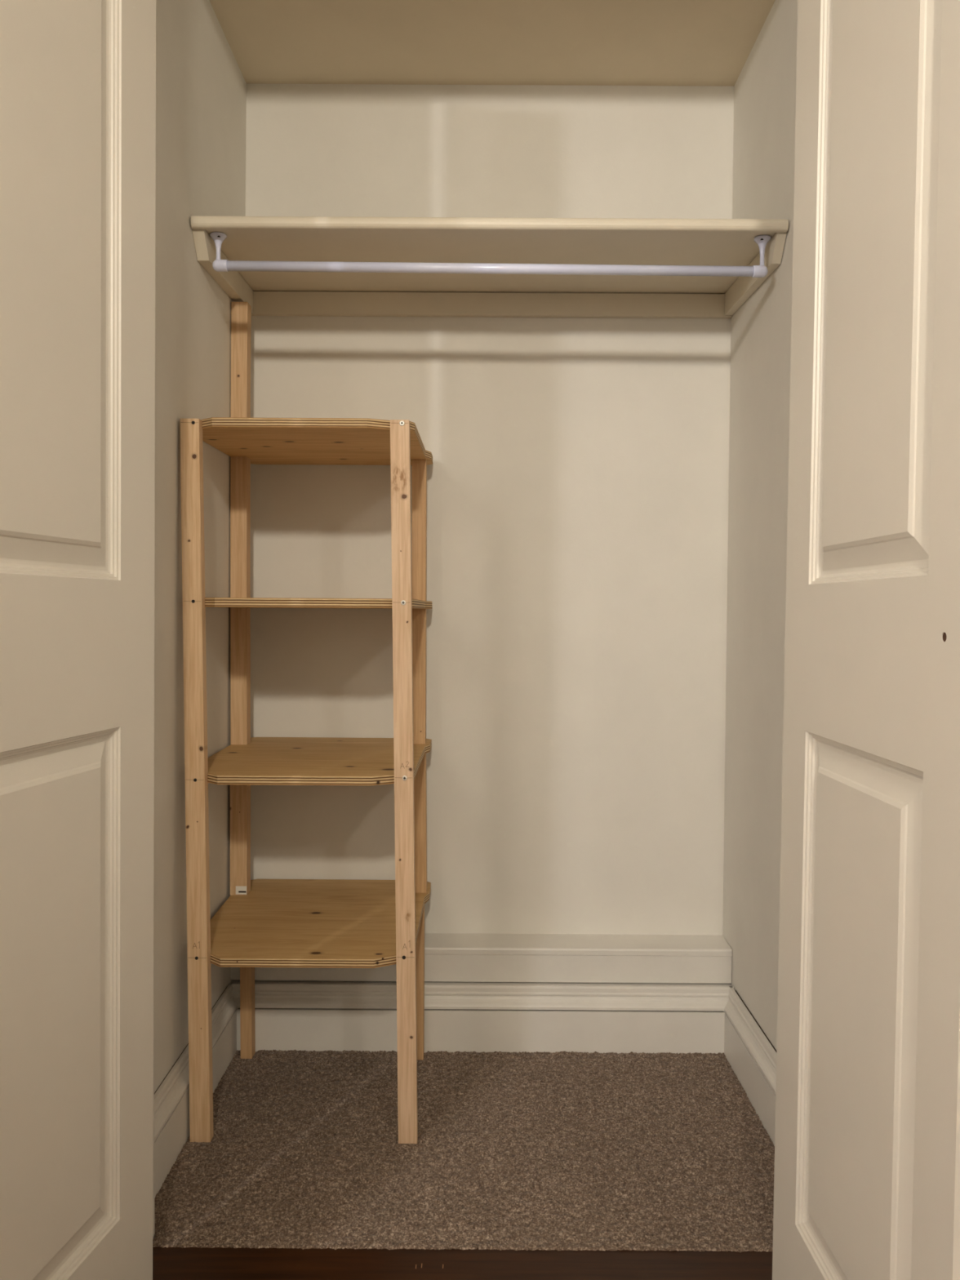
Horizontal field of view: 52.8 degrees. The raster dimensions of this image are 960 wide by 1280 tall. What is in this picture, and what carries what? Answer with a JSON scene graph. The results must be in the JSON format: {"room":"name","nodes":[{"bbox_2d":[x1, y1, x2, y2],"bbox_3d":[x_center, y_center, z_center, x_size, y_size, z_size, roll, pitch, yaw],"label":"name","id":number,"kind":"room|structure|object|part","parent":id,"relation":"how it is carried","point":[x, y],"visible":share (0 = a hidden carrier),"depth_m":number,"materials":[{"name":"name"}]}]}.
{"room":"closet","nodes":[
{"label":"closet","id":0,"kind":"room"},
{"bbox_2d":[153,0,246,1092],"bbox_3d":[-0.669,-0.258,2.095,0.122,2.814,0.860,0,2,0],"label":"wall","id":1,"kind":"structure","parent":0,"point":[201,85],"depth_m":2.02,"materials":[{"name":"paint"}]},
{"bbox_2d":[154,982,236,1198],"bbox_3d":[-0.623,0.963,2.073,0.028,0.172,0.744,0,2,0],"label":"baseboard","id":2,"kind":"structure","parent":1,"relation":"attached to","point":[171,1097],"depth_m":1.98,"materials":[{"name":"paint"}]},
{"bbox_2d":[152,1246,772,1279],"bbox_3d":[-0.024,1.064,1.605,1.110,0.015,0.150,0,2,0],"label":"floor","id":3,"kind":"structure","parent":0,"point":[168,1263],"depth_m":1.63,"materials":[{"name":"brown wood"}]},
{"bbox_2d":[227,982,733,1053],"bbox_3d":[0.002,0.956,2.432,1.274,0.172,0.028,0,2,0],"label":"baseboard","id":4,"kind":"structure","parent":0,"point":[317,1017],"depth_m":2.42,"materials":[{"name":"paint"}]},
{"bbox_2d":[245,83,733,934],"bbox_3d":[0.005,-0.268,2.573,1.600,2.814,0.100,0,2,0],"label":"wall","id":5,"kind":"structure","parent":0,"point":[578,475],"depth_m":2.52,"materials":[{"name":"paint"}]},
{"bbox_2d":[230,980,731,986],"bbox_3d":[0.002,0.956,2.503,1.272,0.168,0.111,0,2,0],"label":"trim","id":6,"kind":"structure","parent":5,"relation":"attached to","point":[232,981],"depth_m":2.46,"materials":[{"name":"paint"}]},
{"bbox_2d":[231,933,732,983],"bbox_3d":[0.002,0.822,2.503,1.274,0.090,0.104,0,2,0],"label":"trim","id":7,"kind":"structure","parent":5,"relation":"attached to","point":[448,957],"depth_m":2.46,"materials":[{"name":"paint"}]},
{"bbox_2d":[191,216,788,318],"bbox_3d":[0.020,-0.863,2.265,1.258,0.086,0.480,0,2,0],"label":"shelf","id":8,"kind":"object","parent":5,"relation":"attached to","point":[572,241],"visible":0.89,"depth_m":2.23,"materials":[{"name":"paint"}]},
{"bbox_3d":[0.020,-0.876,2.033,1.252,0.025,0.016,0,2,0],"label":"edge moulding","id":9,"kind":"part","parent":8,"relation":"part of","materials":[{"name":"paint"}]},
{"bbox_2d":[209,231,771,277],"bbox_3d":[0.022,-0.829,2.087,1.211,0.084,0.037,0,2,0],"label":"rail","id":10,"kind":"object","parent":8,"relation":"attached to","point":[761,270],"visible":1,"depth_m":2.08,"materials":[{"name":"white metal"}]},
{"bbox_2d":[208,0,775,86],"bbox_3d":[0.018,-1.467,2.058,1.272,0.100,0.860,0,2,0],"label":"ceiling","id":11,"kind":"structure","parent":0,"point":[562,42],"depth_m":2.29,"materials":[{"name":"paint"}]},
{"bbox_2d":[722,0,796,1049],"bbox_3d":[0.696,-0.249,2.093,0.100,2.814,0.860,0,2,0],"label":"wall","id":12,"kind":"structure","parent":0,"point":[765,87],"depth_m":2.23,"materials":[{"name":"paint"}]},
{"bbox_2d":[724,986,776,1146],"bbox_3d":[0.625,0.970,2.071,0.028,0.172,0.744,0,2,0],"label":"baseboard","id":13,"kind":"structure","parent":12,"relation":"attached to","point":[750,1054],"depth_m":2.19,"materials":[{"name":"paint"}]},
{"bbox_3d":[-0.357,1.148,-0.201,5.300,0.060,5.530,0,2,0],"label":"floor","id":14,"kind":"structure","parent":0,"visible":0},
{"bbox_2d":[152,1049,774,1252],"bbox_3d":[0.001,1.044,2.043,1.219,0.016,0.759,0,2,0],"label":"carpet","id":15,"kind":"object","parent":14,"relation":"on","point":[561,1150],"visible":0.98,"depth_m":1.95,"materials":[{"name":"brown carpet"}]},
{"bbox_2d":[179,302,432,1143],"bbox_3d":[-0.372,0.107,2.253,0.494,1.858,0.550,0,2,0],"label":"shelving unit","id":16,"kind":"object","parent":15,"relation":"on","point":[316,923],"visible":1,"depth_m":2.05,"materials":[{"name":"brown wood"}]},
{"bbox_3d":[-0.585,0.296,1.998,0.058,1.494,0.025,0,2,0],"label":"post","id":17,"kind":"part","parent":16,"relation":"part of","materials":[{"name":"brown wood"}]},
{"bbox_3d":[-0.594,-0.275,2.398,0.040,0.351,0.038,0,2,0],"label":"post","id":18,"kind":"part","parent":16,"relation":"part of","materials":[{"name":"brown wood"}]},
{"bbox_3d":[-0.597,0.089,2.409,0.040,0.339,0.038,0,2,0],"label":"post","id":19,"kind":"part","parent":16,"relation":"part of","materials":[{"name":"brown wood"}]},
{"bbox_3d":[-0.600,0.457,2.419,0.042,0.355,0.038,0,2,0],"label":"post","id":20,"kind":"part","parent":16,"relation":"part of","materials":[{"name":"brown wood"}]},
{"bbox_3d":[-0.591,-0.649,2.387,0.042,0.357,0.038,0,2,0],"label":"post","id":21,"kind":"part","parent":16,"relation":"part of","materials":[{"name":"brown wood"}]},
{"bbox_3d":[-0.576,0.844,2.394,0.030,0.375,0.035,0,2,0],"label":"leg","id":22,"kind":"part","parent":16,"relation":"part of","materials":[{"name":"brown wood"}]},
{"bbox_3d":[-0.157,0.299,1.997,0.061,1.493,0.025,0,2,0],"label":"post","id":23,"kind":"part","parent":16,"relation":"part of","materials":[{"name":"brown wood"}]},
{"bbox_3d":[-0.152,-0.274,2.424,0.036,0.351,0.038,0,2,0],"label":"post","id":24,"kind":"part","parent":16,"relation":"part of","materials":[{"name":"brown wood"}]},
{"bbox_3d":[-0.154,0.091,2.435,0.036,0.339,0.038,0,2,0],"label":"post","id":25,"kind":"part","parent":16,"relation":"part of","materials":[{"name":"brown wood"}]},
{"bbox_3d":[-0.156,0.846,2.393,0.036,0.375,0.035,0,2,0],"label":"leg","id":26,"kind":"part","parent":16,"relation":"part of","materials":[{"name":"brown wood"}]},
{"bbox_3d":[-0.153,0.458,2.446,0.039,0.355,0.038,0,2,0],"label":"post","id":27,"kind":"part","parent":16,"relation":"part of","materials":[{"name":"brown wood"}]},
{"bbox_3d":[-0.346,-0.222,1.615,5.300,2.574,0.100,0,2,0],"label":"wall","id":28,"kind":"structure","parent":0,"visible":0},
{"bbox_2d":[0,0,155,1279],"bbox_3d":[-0.587,-0.152,1.274,0.050,2.436,0.564,1,2,10],"label":"door","id":29,"kind":"structure","parent":28,"relation":"in","point":[77,77],"depth_m":1.34,"materials":[{"name":"paint"}]},
{"bbox_3d":[-0.596,0.513,1.288,0.038,0.721,0.336,1,2,10],"label":"panel","id":30,"kind":"part","parent":29,"relation":"part of","materials":[{"name":"paint"}]},
{"bbox_3d":[-0.582,-0.630,1.255,0.041,1.056,0.337,1,2,10],"label":"panel","id":31,"kind":"part","parent":29,"relation":"part of","materials":[{"name":"paint"}]},
{"bbox_3d":[-0.596,0.513,1.288,0.040,0.756,0.371,1,2,10],"label":"panel moulding","id":32,"kind":"part","parent":29,"relation":"part of","materials":[{"name":"paint"}]},
{"bbox_3d":[-0.582,-0.630,1.255,0.042,1.091,0.372,1,2,10],"label":"panel moulding","id":33,"kind":"part","parent":29,"relation":"part of","materials":[{"name":"paint"}]},
{"bbox_2d":[152,0,798,1239],"bbox_3d":[-0.017,-0.163,1.619,1.112,2.460,0.096,0,2,0],"label":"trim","id":34,"kind":"structure","parent":28,"relation":"attached to","point":[153,1222],"depth_m":1.69,"materials":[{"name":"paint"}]},
{"bbox_2d":[772,0,959,1279],"bbox_3d":[0.514,-0.146,1.265,0.048,2.436,0.561,0,2,-1],"label":"door","id":35,"kind":"structure","parent":28,"relation":"in","point":[867,1170],"depth_m":1.23,"materials":[{"name":"paint"}]},
{"bbox_3d":[0.506,0.520,1.280,0.039,0.756,0.371,0,2,-1],"label":"panel moulding","id":36,"kind":"part","parent":35,"relation":"part of","materials":[{"name":"paint"}]},
{"bbox_3d":[0.506,0.520,1.280,0.038,0.721,0.336,0,2,-1],"label":"panel","id":37,"kind":"part","parent":35,"relation":"part of","materials":[{"name":"paint"}]},
{"bbox_3d":[0.519,-0.623,1.246,0.041,1.091,0.371,0,2,-1],"label":"panel moulding","id":38,"kind":"part","parent":35,"relation":"part of","materials":[{"name":"paint"}]},
{"bbox_3d":[0.519,-0.623,1.246,0.040,1.056,0.336,0,2,-1],"label":"panel","id":39,"kind":"part","parent":35,"relation":"part of","materials":[{"name":"paint"}]}
]}

